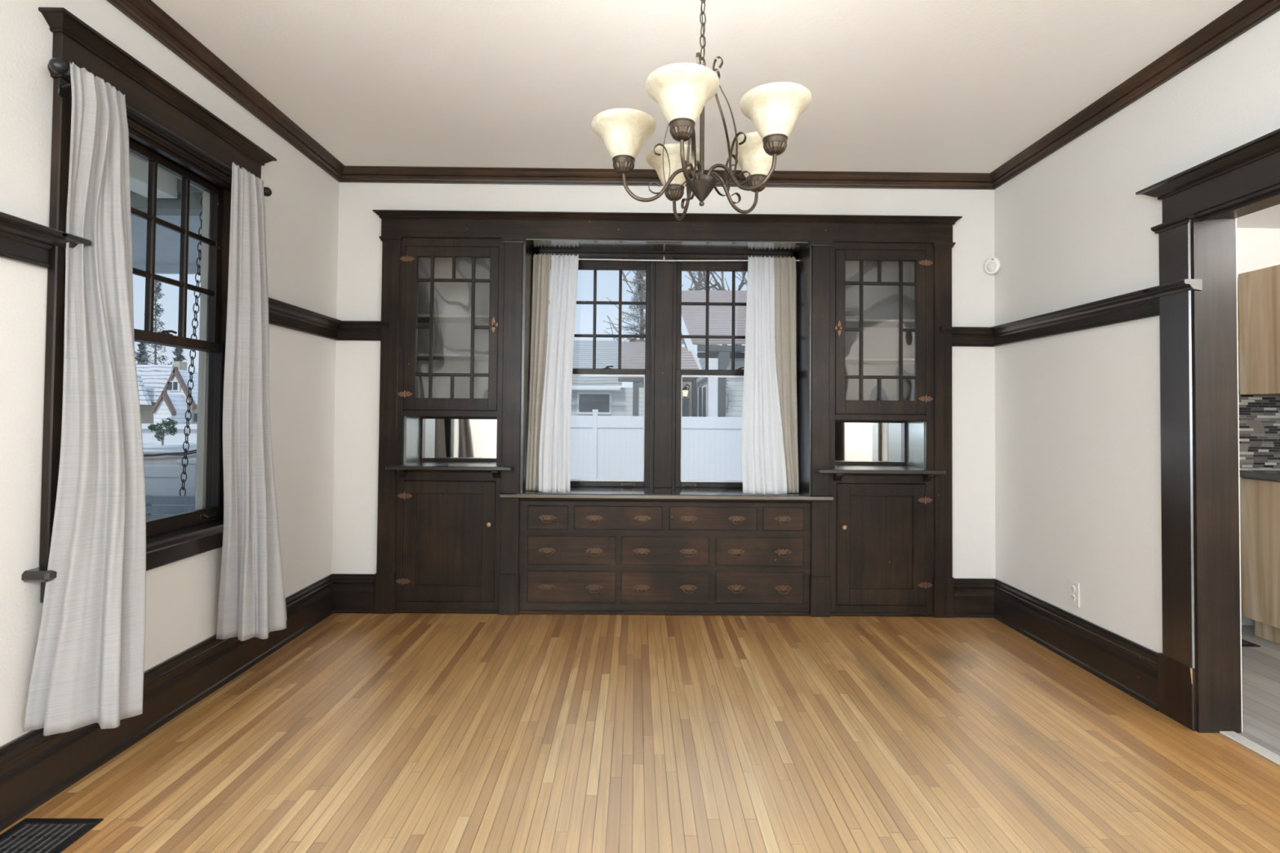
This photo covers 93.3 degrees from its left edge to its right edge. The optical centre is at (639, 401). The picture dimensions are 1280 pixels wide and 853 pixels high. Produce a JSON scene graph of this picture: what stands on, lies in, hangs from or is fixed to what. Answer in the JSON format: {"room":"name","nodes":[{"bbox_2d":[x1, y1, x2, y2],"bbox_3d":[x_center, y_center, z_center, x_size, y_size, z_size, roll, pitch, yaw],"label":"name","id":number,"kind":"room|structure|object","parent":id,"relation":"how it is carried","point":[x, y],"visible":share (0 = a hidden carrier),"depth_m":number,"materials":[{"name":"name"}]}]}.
{"room":"dining room","nodes":[
{"label":"dining room","id":0,"kind":"room"},
{"bbox_2d":[0,0,339,746],"bbox_3d":[-1.965,-0.107,0.190,0.170,2.857,8.000,1,-1,0],"label":"wall","id":1,"kind":"structure","parent":0,"point":[302,207],"depth_m":2.36,"materials":[{"name":"beige paint"}]},
{"bbox_2d":[0,573,333,831],"bbox_3d":[-1.873,1.104,0.055,0.035,0.232,7.380,1,-1,0],"label":"baseboard","id":2,"kind":"structure","parent":1,"relation":"attached to","point":[35,767],"depth_m":2.31,"materials":[{"name":"brown wood"}]},
{"bbox_2d":[0,7,342,603],"bbox_3d":[-1.958,-0.338,0.085,0.318,1.870,7.380,1,-1,0],"label":"window","id":3,"kind":"structure","parent":1,"relation":"in","point":[171,539],"depth_m":2.42,"materials":[{"name":"brown wood"}]},
{"bbox_2d":[48,57,271,196],"bbox_3d":[-1.817,-1.009,2.392,0.080,0.083,1.096,1,-1,0],"label":"curtain rod","id":4,"kind":"object","parent":3,"relation":"attached to","point":[57,65],"visible":0.75,"depth_m":2.17,"materials":[{"name":"black metal"}]},
{"bbox_2d":[23,62,146,736],"bbox_3d":[-1.727,-0.030,1.962,0.265,2.066,0.269,0,-1,4],"label":"curtain","id":5,"kind":"object","parent":4,"relation":"hanging from","point":[88,667],"visible":1,"depth_m":1.94,"materials":[{"name":"beige fabric"}]},
{"bbox_2d":[216,162,286,640],"bbox_3d":[-1.743,-0.002,2.753,0.266,2.089,0.240,1,-1,-29],"label":"curtain","id":6,"kind":"object","parent":4,"relation":"hanging from","point":[251,603],"visible":1,"depth_m":2.69,"materials":[{"name":"beige fabric"}]},
{"bbox_2d":[106,0,345,182],"bbox_3d":[-1.834,-1.497,0.110,0.066,0.079,7.380,1,-1,0],"label":"crown molding","id":7,"kind":"structure","parent":1,"relation":"attached to","point":[146,14],"depth_m":2.67,"materials":[{"name":"brown wood"}]},
{"bbox_2d":[0,613,1279,852],"bbox_3d":[1.122,1.310,0.180,6.530,0.120,8.000,1,-1,0],"label":"floor","id":8,"kind":"structure","parent":0,"point":[396,732],"depth_m":2.23,"materials":[{"name":"brown wood"}]},
{"bbox_2d":[0,817,103,852],"bbox_3d":[-1.732,1.258,1.642,0.236,0.017,0.357,1,-1,0],"label":"floor vent","id":9,"kind":"object","parent":8,"relation":"in","point":[37,835],"visible":1,"depth_m":1.75,"materials":[{"name":"black metal"}]},
{"bbox_2d":[385,237,513,613],"bbox_3d":[-1.159,0.106,3.870,0.760,2.400,0.422,1,-1,0],"label":"china cabinet","id":10,"kind":"object","parent":8,"relation":"on","point":[449,468],"visible":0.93,"depth_m":3.75,"materials":[{"name":"brown wood"}]},
{"bbox_2d":[416,353,488,360],"bbox_3d":[-1.177,-0.293,3.942,0.646,0.018,0.251,1,-1,0],"label":"shelf","id":11,"kind":"object","parent":10,"relation":"attached to","point":[420,357],"depth_m":3.86,"materials":[{"name":"white wood"}]},
{"bbox_2d":[417,314,488,323],"bbox_3d":[-1.174,-0.543,3.947,0.646,0.018,0.251,1,-1,0],"label":"shelf","id":12,"kind":"object","parent":10,"relation":"attached to","point":[421,318],"depth_m":3.89,"materials":[{"name":"white wood"}]},
{"bbox_2d":[423,418,497,458],"bbox_3d":[-1.175,0.245,4.039,0.543,0.274,0.010,1,-1,0],"label":"mirror","id":13,"kind":"object","parent":10,"relation":"attached to","point":[443,438],"depth_m":4.03,"materials":[{"name":"white mirror"}]},
{"bbox_2d":[519,498,811,616],"bbox_3d":[0.155,0.958,3.772,1.806,0.717,0.119,1,-1,0],"label":"drawers","id":14,"kind":"object","parent":8,"relation":"on","point":[577,556],"visible":1,"depth_m":3.74,"materials":[{"name":"brown wood"}]},
{"bbox_2d":[498,486,834,501],"bbox_3d":[0.162,0.585,3.870,2.052,0.031,0.360,1,-1,0],"label":"countertop","id":15,"kind":"structure","parent":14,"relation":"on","point":[575,492],"depth_m":3.70,"materials":[{"name":"brown wood"}]},
{"bbox_2d":[815,242,945,617],"bbox_3d":[1.476,0.130,3.886,0.773,2.400,0.422,1,-1,0],"label":"china cabinet","id":16,"kind":"object","parent":8,"relation":"on","point":[882,471],"visible":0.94,"depth_m":3.77,"materials":[{"name":"brown wood"}]},
{"bbox_2d":[835,420,921,465],"bbox_3d":[1.494,0.265,3.923,0.567,0.313,0.276,1,-1,0],"label":"mirror","id":17,"kind":"object","parent":16,"relation":"on","point":[857,442],"depth_m":4.05,"materials":[{"name":"white mirror"}]},
{"bbox_2d":[844,318,915,327],"bbox_3d":[1.510,-0.518,3.964,0.654,0.018,0.251,1,-1,0],"label":"shelf","id":18,"kind":"object","parent":16,"relation":"attached to","point":[849,322],"depth_m":3.90,"materials":[{"name":"white wood"}]},
{"bbox_2d":[844,357,915,364],"bbox_3d":[1.507,-0.268,3.958,0.654,0.018,0.251,1,-1,0],"label":"shelf","id":19,"kind":"object","parent":16,"relation":"attached to","point":[847,360],"depth_m":3.86,"materials":[{"name":"white wood"}]},
{"bbox_2d":[1219,731,1279,765],"bbox_3d":[2.320,1.290,1.768,0.060,0.007,1.260,1,-1,0],"label":"threshold","id":20,"kind":"object","parent":8,"relation":"on","point":[1241,740],"visible":1,"depth_m":2.27,"materials":[{"name":"metal"}]},
{"bbox_2d":[1241,639,1261,646],"bbox_3d":[3.327,1.341,3.424,0.120,0.017,0.260,1,-1,0],"label":"floor vent","id":21,"kind":"object","parent":8,"relation":"in","point":[1244,643],"visible":0.25,"depth_m":3.31,"materials":[{"name":"black metal"}]},
{"bbox_2d":[1240,477,1279,644],"bbox_3d":[3.873,0.867,2.352,0.790,0.905,2.290,1,-1,0],"label":"base cabinet","id":22,"kind":"object","parent":8,"relation":"on","point":[1260,499],"visible":0.96,"depth_m":3.38,"materials":[{"name":"brown wood"}]},
{"bbox_2d":[1239,470,1279,481],"bbox_3d":[3.857,0.394,2.363,0.820,0.038,2.292,1,-1,0],"label":"countertop","id":23,"kind":"structure","parent":22,"relation":"on","point":[1272,475],"depth_m":3.38,"materials":[{"name":"stone"}]},
{"bbox_2d":[331,182,995,578],"bbox_3d":[0.162,-0.008,3.992,4.173,2.857,0.420,1,-1,0],"label":"wall","id":24,"kind":"structure","parent":0,"point":[359,269],"depth_m":3.79,"materials":[{"name":"beige paint"}]},
{"bbox_2d":[332,573,374,613],"bbox_3d":[-1.766,1.182,3.728,0.295,0.232,0.035,1,-1,0],"label":"baseboard","id":25,"kind":"structure","parent":24,"relation":"attached to","point":[352,593],"depth_m":3.72,"materials":[{"name":"brown wood"}]},
{"bbox_2d":[337,320,389,341],"bbox_3d":[-1.726,-0.441,3.744,0.345,0.114,0.071,1,-1,0],"label":"rail","id":26,"kind":"object","parent":24,"relation":"attached to","point":[370,331],"visible":0.99,"depth_m":3.76,"materials":[{"name":"brown wood"}]},
{"bbox_2d":[520,240,811,494],"bbox_3d":[0.168,-0.215,3.935,1.812,1.571,0.343,1,-1,0],"label":"lining","id":27,"kind":"object","parent":24,"relation":"attached to","point":[804,264],"visible":0.68,"depth_m":3.85,"materials":[{"name":"brown wood"}]},
{"bbox_2d":[533,252,797,488],"bbox_3d":[0.165,-0.190,4.123,1.784,1.625,0.165,1,-1,0],"label":"window","id":28,"kind":"structure","parent":24,"relation":"in","point":[649,267],"depth_m":4.06,"materials":[{"name":"brown wood"}]},
{"bbox_2d":[532,255,799,261],"bbox_3d":[0.174,-0.959,4.035,1.776,0.045,0.044,1,-1,0],"label":"curtain rod","id":29,"kind":"object","parent":28,"relation":"attached to","point":[664,260],"visible":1,"depth_m":4.02,"materials":[{"name":"white metal"}]},
{"bbox_2d":[525,253,551,490],"bbox_3d":[-0.658,-0.214,3.897,0.125,1.546,0.206,1,-1,0],"label":"curtain","id":30,"kind":"object","parent":29,"relation":"hanging from","point":[541,263],"visible":0.98,"depth_m":3.95,"materials":[{"name":"beige fabric"}]},
{"bbox_2d":[538,253,578,492],"bbox_3d":[-0.522,-0.212,3.862,0.217,1.544,0.275,1,-1,0],"label":"curtain","id":31,"kind":"object","parent":29,"relation":"hanging from","point":[554,456],"visible":1,"depth_m":3.90,"materials":[{"name":"white fabric"}]},
{"bbox_2d":[741,255,786,494],"bbox_3d":[0.782,-0.202,3.868,0.277,1.546,0.274,1,-1,0],"label":"curtain","id":32,"kind":"object","parent":29,"relation":"hanging from","point":[762,451],"visible":1,"depth_m":3.89,"materials":[{"name":"white fabric"}]},
{"bbox_2d":[773,256,798,493],"bbox_3d":[0.957,-0.198,3.907,0.147,1.544,0.201,1,-1,0],"label":"curtain","id":33,"kind":"object","parent":29,"relation":"hanging from","point":[784,268],"visible":0.95,"depth_m":3.96,"materials":[{"name":"beige fabric"}]},
{"bbox_2d":[671,257,775,488],"bbox_3d":[0.635,-0.185,4.131,0.850,1.625,0.156,1,-1,0],"label":"window","id":34,"kind":"structure","parent":28,"relation":"attached to","point":[678,266],"depth_m":4.09,"materials":[{"name":"brown wood"}]},
{"bbox_2d":[372,209,962,617],"bbox_3d":[0.163,0.074,3.754,3.646,2.483,0.093,1,-1,0],"label":"surround","id":35,"kind":"object","parent":24,"relation":"attached to","point":[513,228],"visible":0.94,"depth_m":3.75,"materials":[{"name":"brown wood"}]},
{"bbox_2d":[340,165,994,190],"bbox_3d":[0.176,-1.402,3.778,4.133,0.079,0.066,1,-1,0],"label":"crown molding","id":36,"kind":"structure","parent":24,"relation":"attached to","point":[350,174],"depth_m":3.78,"materials":[{"name":"brown wood"}]},
{"bbox_2d":[525,239,809,255],"bbox_3d":[0.175,-1.011,3.952,1.812,0.020,0.343,1,-1,0],"label":"lining","id":37,"kind":"object","parent":24,"relation":"attached to","point":[568,246],"visible":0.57,"depth_m":3.90,"materials":[{"name":"brown wood"}]},
{"bbox_2d":[939,326,993,346],"bbox_3d":[2.050,-0.406,3.767,0.368,0.114,0.071,1,-1,0],"label":"rail","id":38,"kind":"object","parent":24,"relation":"attached to","point":[962,336],"visible":0.99,"depth_m":3.78,"materials":[{"name":"brown wood"}]},
{"bbox_2d":[954,577,995,617],"bbox_3d":[2.077,1.217,3.751,0.284,0.232,0.035,1,-1,0],"label":"baseboard","id":39,"kind":"structure","parent":24,"relation":"attached to","point":[973,597],"depth_m":3.75,"materials":[{"name":"brown wood"}]},
{"bbox_2d":[151,0,1243,173],"bbox_3d":[0.084,-1.591,0.234,4.403,0.150,8.000,1,-1,0],"label":"ceiling","id":40,"kind":"structure","parent":0,"point":[894,86],"depth_m":2.63,"materials":[{"name":"paint"}]},
{"bbox_2d":[591,0,811,220],"bbox_3d":[0.214,-1.044,1.870,0.642,0.873,0.664,0,-1,37],"label":"chandelier","id":41,"kind":"object","parent":40,"relation":"hanging from","point":[682,91],"visible":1,"depth_m":1.80,"materials":[{"name":"white glass"}]},
{"bbox_2d":[994,10,1279,653],"bbox_3d":[2.326,-0.068,0.216,0.148,2.857,8.000,1,-1,0],"label":"wall","id":42,"kind":"structure","parent":0,"point":[1077,415],"depth_m":2.94,"materials":[{"name":"beige paint"}]},
{"bbox_2d":[983,257,1000,274],"bbox_3d":[2.205,-0.852,3.781,0.092,0.108,0.070,-1,-2,45],"label":"sensor","id":43,"kind":"object","parent":42,"relation":"attached to","point":[992,265],"visible":1,"depth_m":3.76,"materials":[{"name":"white plastic"}]},
{"bbox_2d":[1067,579,1079,607],"bbox_3d":[2.220,0.980,3.095,0.009,0.123,0.080,1,-1,0],"label":"wall outlet","id":44,"kind":"object","parent":42,"relation":"attached to","point":[1073,597],"visible":1,"depth_m":3.09,"materials":[{"name":"beige plastic"}]},
{"bbox_2d":[1070,585,1075,592],"bbox_3d":[2.218,0.957,3.096,0.003,0.034,0.034,1,-1,0],"label":"receptacle","id":45,"kind":"object","parent":44,"relation":"attached to","point":[1072,587],"depth_m":3.10,"materials":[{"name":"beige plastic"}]},
{"bbox_2d":[1070,594,1075,600],"bbox_3d":[2.217,1.002,3.095,0.003,0.034,0.034,1,-1,0],"label":"receptacle","id":46,"kind":"object","parent":44,"relation":"attached to","point":[1073,597],"depth_m":3.09,"materials":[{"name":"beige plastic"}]},
{"bbox_2d":[993,578,1158,711],"bbox_3d":[2.205,1.206,3.166,0.035,0.232,1.208,1,-1,0],"label":"baseboard","id":47,"kind":"structure","parent":42,"relation":"attached to","point":[1131,667],"depth_m":3.00,"materials":[{"name":"brown wood"}]},
{"bbox_2d":[990,279,1202,346],"bbox_3d":[2.202,-0.419,3.106,0.071,0.114,1.395,1,-1,0],"label":"rail","id":48,"kind":"object","parent":42,"relation":"attached to","point":[1143,304],"visible":0.98,"depth_m":2.94,"materials":[{"name":"brown wood"}]},
{"bbox_2d":[990,0,1279,189],"bbox_3d":[2.232,-1.460,0.135,0.066,0.079,7.380,1,-1,0],"label":"crown molding","id":49,"kind":"structure","parent":42,"relation":"attached to","point":[1246,15],"depth_m":2.63,"materials":[{"name":"brown wood"}]},
{"bbox_2d":[1135,128,1279,733],"bbox_3d":[2.270,0.182,1.774,0.236,2.222,1.666,1,-1,0],"label":"door frame","id":50,"kind":"structure","parent":42,"relation":"attached to","point":[1199,662],"depth_m":2.42,"materials":[{"name":"brown wood"}]},
{"bbox_2d":[1235,217,1242,732],"bbox_3d":[2.389,0.278,2.441,0.009,2.060,0.058,1,-1,0],"label":"wall edge","id":51,"kind":"structure","parent":42,"relation":"attached to","point":[1236,218],"depth_m":2.41,"materials":[{"name":"paint"}]},
{"bbox_2d":[1236,227,1279,625],"bbox_3d":[3.376,0.189,3.718,1.999,2.510,0.100,1,-1,0],"label":"wall","id":52,"kind":"structure","parent":0,"point":[1256,248],"depth_m":3.69,"materials":[{"name":"paint"}]},
{"bbox_2d":[1238,389,1279,468],"bbox_3d":[3.784,0.138,2.446,0.999,0.474,2.449,1,-1,0],"label":"backsplash","id":53,"kind":"structure","parent":52,"relation":"attached to","point":[1259,415],"depth_m":3.66,"materials":[{"name":"tile"}]},
{"bbox_2d":[1236,204,1279,228],"bbox_3d":[3.399,-1.152,2.021,1.999,0.100,3.550,1,-1,0],"label":"ceiling","id":54,"kind":"structure","parent":0,"point":[1268,218],"depth_m":3.54,"materials":[{"name":"paint"}]},
{"bbox_3d":[-3.417,-1.768,1.316,2.750,0.100,6.600,1,-1,0],"label":"ceiling","id":55,"kind":"structure","parent":0,"visible":0},
{"bbox_2d":[128,153,177,198],"bbox_3d":[-3.503,-1.646,1.238,0.220,0.150,6.450,1,-1,0],"label":"ceiling beam","id":56,"kind":"structure","parent":55,"relation":"attached to","point":[166,184],"depth_m":4.28,"materials":[{"name":"white paint"}]},
{"bbox_2d":[130,177,202,215],"bbox_3d":[-3.439,-1.546,4.562,2.750,0.210,0.220,1,-1,0],"label":"beam","id":57,"kind":"structure","parent":55,"relation":"attached to","point":[165,206],"depth_m":4.51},
{"bbox_2d":[145,196,202,520],"bbox_3d":[-3.336,-0.296,3.855,1.470,2.763,0.538,1,-1,0],"label":"swing","id":58,"kind":"object","parent":55,"relation":"hanging from","point":[149,500],"visible":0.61,"depth_m":4.05,"materials":[{"name":"brown metal"}]},
{"bbox_3d":[-3.446,1.417,1.299,2.750,0.130,6.700,1,-1,0],"label":"floor","id":59,"kind":"structure","parent":0,"visible":0},
{"bbox_2d":[144,458,195,515],"bbox_3d":[-3.501,0.924,4.525,2.670,0.990,0.160,1,-1,0],"label":"porch railing","id":60,"kind":"object","parent":59,"relation":"on","point":[160,480],"visible":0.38,"depth_m":4.50,"materials":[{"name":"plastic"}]},
{"label":"outside","id":61,"kind":"structure","parent":0,"visible":0},
{"bbox_3d":[-30.331,2.703,49.764,180.000,0.100,140.000,1,-1,0],"label":"ground","id":62,"kind":"structure","parent":61,"visible":0},
{"bbox_2d":[134,342,151,364],"bbox_3d":[-50.947,-2.277,61.707,1.706,9.984,2.120,1,-1,-23],"label":"conifer","id":63,"kind":"object","parent":62,"relation":"on","point":[138,357],"visible":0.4,"depth_m":61.65,"materials":[{"name":"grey plant"}]},
{"bbox_2d":[139,280,169,364],"bbox_3d":[-48.196,-4.781,59.844,3.100,14.964,3.047,1,-1,0],"label":"conifer","id":64,"kind":"object","parent":62,"relation":"on","point":[157,288],"visible":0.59,"depth_m":59.82,"materials":[{"name":"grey plant"}]},
{"bbox_2d":[135,361,198,423],"bbox_3d":[-39.133,-0.329,48.672,12.321,5.758,10.200,1,-1,0],"label":"gabled house","id":65,"kind":"structure","parent":62,"relation":"on","point":[163,393],"depth_m":45.75,"materials":[{"name":"white wood"}]},
{"bbox_2d":[141,423,197,443],"bbox_3d":[-22.419,1.543,24.982,13.301,1.326,0.700,1,-1,0],"label":"wall","id":66,"kind":"structure","parent":62,"relation":"on","point":[148,437],"depth_m":24.85,"materials":[{"name":"white plastic"}]},
{"bbox_2d":[142,442,196,452],"bbox_3d":[-13.463,1.647,16.885,1.800,0.941,1.800,1,-1,0],"label":"planter","id":67,"kind":"object","parent":62,"relation":"on","point":[156,446],"visible":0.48,"depth_m":16.56,"materials":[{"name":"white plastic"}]},
{"bbox_2d":[146,417,177,445],"bbox_3d":[-13.350,0.822,16.903,0.833,0.815,0.379,1,-1,0],"label":"pine","id":68,"kind":"object","parent":67,"relation":"on","point":[153,428],"visible":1,"depth_m":16.87,"materials":[{"name":"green plant"}]},
{"bbox_2d":[143,451,196,465],"bbox_3d":[-11.226,1.537,12.050,9.760,1.099,0.300,1,-1,0],"label":"wall","id":69,"kind":"structure","parent":62,"relation":"on","point":[162,460],"depth_m":11.92,"materials":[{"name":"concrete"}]},
{"bbox_2d":[143,449,196,455],"bbox_3d":[-9.237,0.968,11.824,2.054,0.211,0.036,1,-1,0],"label":"cable","id":70,"kind":"object","parent":69,"relation":"attached to","point":[193,450],"visible":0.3,"depth_m":11.81,"materials":[{"name":"black metal"}]},
{"bbox_2d":[169,347,186,371],"bbox_3d":[-48.767,-1.674,63.881,2.278,8.909,2.398,1,-1,0],"label":"conifer","id":71,"kind":"object","parent":62,"relation":"on","point":[180,357],"visible":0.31,"depth_m":63.64,"materials":[{"name":"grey plant"}]},
{"bbox_2d":[546,340,645,416],"bbox_3d":[-1.587,0.103,17.712,5.522,4.276,6.560,1,-1,0],"label":"house","id":72,"kind":"structure","parent":62,"relation":"on","point":[609,401],"depth_m":15.00,"materials":[{"name":"white"}]},
{"bbox_2d":[611,271,645,387],"bbox_3d":[-0.023,-1.696,23.997,2.552,8.164,2.034,0,-1,31],"label":"conifer","id":73,"kind":"object","parent":62,"relation":"on","point":[638,287],"visible":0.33,"depth_m":23.91,"materials":[{"name":"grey plant"}]},
{"bbox_2d":[617,377,644,416],"bbox_3d":[-0.035,0.836,10.985,0.747,2.558,0.140,1,-1,0],"label":"pergola","id":74,"kind":"object","parent":62,"relation":"on","point":[635,380],"visible":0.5,"depth_m":10.95,"materials":[{"name":"grey paint"}]},
{"bbox_2d":[569,409,742,480],"bbox_3d":[0.238,1.082,8.594,6.600,1.972,0.105,1,-1,0],"label":"vinyl fence","id":75,"kind":"object","parent":62,"relation":"on","point":[602,447],"visible":0.26,"depth_m":8.59,"materials":[{"name":"white plastic"}]},
{"bbox_2d":[603,270,746,352],"bbox_3d":[2.481,-2.227,20.261,7.290,9.174,6.318,1,-1,0],"label":"bare tree","id":76,"kind":"object","parent":62,"relation":"on","point":[699,285],"visible":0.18,"depth_m":20.22,"materials":[{"name":"grey plant"}]},
{"bbox_2d":[680,290,776,417],"bbox_3d":[2.791,-0.403,14.179,4.901,5.220,6.700,1,-1,0],"label":"house","id":77,"kind":"structure","parent":62,"relation":"on","point":[707,397],"depth_m":12.84,"materials":[{"name":"white"}]},
{"bbox_2d":[681,398,688,416],"bbox_3d":[0.933,0.139,12.656,0.176,0.439,0.300,1,-1,0],"label":"shutter","id":78,"kind":"object","parent":77,"relation":"hanging from","point":[685,402],"depth_m":12.51,"materials":[{"name":"grey paint"}]},
{"bbox_2d":[682,383,689,397],"bbox_3d":[0.991,-0.229,12.448,0.137,0.282,0.634,0,-1,18],"label":"lantern","id":79,"kind":"object","parent":77,"relation":"attached to","point":[685,390],"visible":0.98,"depth_m":12.18,"materials":[{"name":"black metal"}]},
{"bbox_3d":[4.337,0.160,1.949,0.100,2.510,3.450,1,-1,0],"label":"wall","id":80,"kind":"structure","parent":0,"visible":0},
{"bbox_2d":[1238,264,1279,395],"bbox_3d":[3.937,-0.426,2.427,0.695,0.724,2.385,1,-1,0],"label":"upper cabinet","id":81,"kind":"object","parent":80,"relation":"attached to","point":[1259,290],"visible":1,"depth_m":3.49,"materials":[{"name":"brown wood"}]},
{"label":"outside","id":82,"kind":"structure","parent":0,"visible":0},
{"bbox_2d":[130,214,202,274],"bbox_3d":[-4.184,-1.404,5.204,4.470,0.340,1.160,1,-1,0],"label":"roof overhang","id":83,"kind":"object","parent":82,"point":[167,245],"visible":0.06,"depth_m":5.38,"materials":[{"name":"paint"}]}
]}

